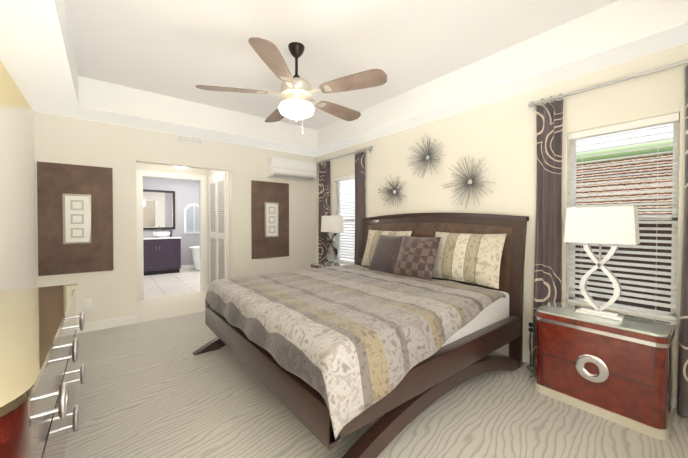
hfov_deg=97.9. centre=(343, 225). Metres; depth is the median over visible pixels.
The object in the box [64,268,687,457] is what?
floor
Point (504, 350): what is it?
baseboard
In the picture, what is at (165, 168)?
wall
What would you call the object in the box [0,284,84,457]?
dresser
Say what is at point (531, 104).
curtain rod
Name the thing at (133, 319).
baseboard
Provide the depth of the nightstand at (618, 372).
1.93 m
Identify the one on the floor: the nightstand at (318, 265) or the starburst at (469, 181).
the nightstand at (318, 265)
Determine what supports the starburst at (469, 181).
attached to the wall at (500, 136)
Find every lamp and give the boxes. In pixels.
[321,215,343,265]
[564,206,639,320]
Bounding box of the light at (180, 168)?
[173,166,186,170]
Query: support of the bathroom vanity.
on the floor
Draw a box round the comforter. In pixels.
[205,264,505,439]
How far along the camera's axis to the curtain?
2.54 m
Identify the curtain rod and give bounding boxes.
[316,146,371,163]
[528,60,687,110]
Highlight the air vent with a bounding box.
[176,135,202,144]
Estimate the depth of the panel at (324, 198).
5.16 m
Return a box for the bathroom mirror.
[143,189,174,229]
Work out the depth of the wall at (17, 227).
2.52 m
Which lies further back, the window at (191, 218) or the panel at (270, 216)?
the window at (191, 218)
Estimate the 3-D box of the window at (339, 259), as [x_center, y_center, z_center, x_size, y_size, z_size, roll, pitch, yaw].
[0.045,-0.082,4.802,0.140,1.420,0.590,-1,1,-39]
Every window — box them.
[184,204,198,233]
[336,181,354,264]
[565,122,679,324]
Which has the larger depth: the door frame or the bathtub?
the bathtub
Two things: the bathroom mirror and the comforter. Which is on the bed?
the comforter
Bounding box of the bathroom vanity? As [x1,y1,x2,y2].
[143,226,180,275]
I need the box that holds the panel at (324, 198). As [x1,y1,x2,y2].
[318,158,329,261]
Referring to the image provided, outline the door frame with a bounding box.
[136,169,208,300]
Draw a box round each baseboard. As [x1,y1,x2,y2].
[76,315,136,333]
[494,344,677,412]
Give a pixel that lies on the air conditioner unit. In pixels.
(282, 168)
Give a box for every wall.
[0,60,35,290]
[34,112,315,323]
[136,162,207,284]
[143,177,198,264]
[208,170,229,284]
[316,43,687,395]
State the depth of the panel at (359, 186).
4.42 m
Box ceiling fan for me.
[196,37,386,133]
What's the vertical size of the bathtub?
0.625 m
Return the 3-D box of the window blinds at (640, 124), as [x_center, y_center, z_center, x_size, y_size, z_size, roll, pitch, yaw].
[2.060,-0.060,2.258,0.060,1.395,0.612,-1,1,-39]
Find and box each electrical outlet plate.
[84,299,91,309]
[527,319,532,333]
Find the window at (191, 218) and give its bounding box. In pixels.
[184,204,198,233]
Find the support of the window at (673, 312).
in the wall at (500, 136)
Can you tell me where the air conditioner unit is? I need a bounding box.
[267,157,316,180]
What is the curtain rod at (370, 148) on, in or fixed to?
attached to the wall at (500, 136)
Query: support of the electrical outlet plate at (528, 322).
attached to the wall at (500, 136)
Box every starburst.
[378,175,406,206]
[407,134,443,177]
[441,155,494,208]
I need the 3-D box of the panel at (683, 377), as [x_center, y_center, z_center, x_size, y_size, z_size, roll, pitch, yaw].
[2.282,0.076,1.840,0.089,2.311,0.289,-1,1,-39]
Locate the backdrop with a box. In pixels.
[340,123,672,311]
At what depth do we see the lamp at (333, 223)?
4.53 m
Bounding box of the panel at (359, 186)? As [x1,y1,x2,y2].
[354,148,364,264]
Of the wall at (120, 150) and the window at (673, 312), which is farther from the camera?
the wall at (120, 150)
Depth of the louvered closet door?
4.95 m
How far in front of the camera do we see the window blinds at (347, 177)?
4.79 m
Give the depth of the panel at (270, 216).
4.81 m
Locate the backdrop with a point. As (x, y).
(638, 152)
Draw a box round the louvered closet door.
[208,171,228,284]
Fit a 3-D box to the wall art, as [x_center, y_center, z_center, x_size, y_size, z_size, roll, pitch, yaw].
[-3.005,-0.073,3.378,0.635,1.220,0.053,-1,1,-39]
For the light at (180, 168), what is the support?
attached to the ceiling
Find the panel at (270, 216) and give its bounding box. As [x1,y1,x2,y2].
[251,180,288,258]
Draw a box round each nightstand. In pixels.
[311,262,345,268]
[535,301,675,439]
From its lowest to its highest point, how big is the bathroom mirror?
1.000 m
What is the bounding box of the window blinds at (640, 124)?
[567,112,679,320]
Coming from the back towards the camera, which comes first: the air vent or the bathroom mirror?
the bathroom mirror
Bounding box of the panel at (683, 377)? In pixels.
[677,64,687,416]
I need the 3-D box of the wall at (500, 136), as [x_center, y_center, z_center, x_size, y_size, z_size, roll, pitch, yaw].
[1.078,-0.250,3.519,0.120,2.950,5.160,-1,1,-39]
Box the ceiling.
[0,0,687,156]
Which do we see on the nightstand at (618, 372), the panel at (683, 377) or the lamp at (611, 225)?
the lamp at (611, 225)
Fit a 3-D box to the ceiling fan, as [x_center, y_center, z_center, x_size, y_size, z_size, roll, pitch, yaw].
[-0.390,-1.135,2.568,1.491,0.735,1.496,-1,1,-39]
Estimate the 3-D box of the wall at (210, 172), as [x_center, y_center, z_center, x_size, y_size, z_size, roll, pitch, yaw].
[-2.064,-0.065,5.065,0.130,2.540,1.170,-1,1,-39]
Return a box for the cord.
[527,323,536,376]
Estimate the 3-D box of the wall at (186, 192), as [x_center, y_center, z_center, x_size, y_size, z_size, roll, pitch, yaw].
[-4.302,-0.104,8.057,3.540,2.540,0.120,-1,1,-39]
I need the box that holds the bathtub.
[189,246,199,270]
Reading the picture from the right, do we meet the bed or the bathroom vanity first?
the bed
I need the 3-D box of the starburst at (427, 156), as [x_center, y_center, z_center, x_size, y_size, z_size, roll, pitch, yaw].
[0.934,-0.810,3.454,0.173,0.523,0.492,-1,1,-39]
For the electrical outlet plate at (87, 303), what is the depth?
3.46 m
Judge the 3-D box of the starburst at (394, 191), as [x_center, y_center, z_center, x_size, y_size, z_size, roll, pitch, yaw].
[0.619,-0.445,3.875,0.148,0.428,0.437,-1,1,-39]
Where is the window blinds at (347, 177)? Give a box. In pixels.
[334,174,354,264]
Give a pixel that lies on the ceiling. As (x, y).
(147, 64)
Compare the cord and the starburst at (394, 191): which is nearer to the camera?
the cord
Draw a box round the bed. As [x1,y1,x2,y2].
[193,213,528,457]

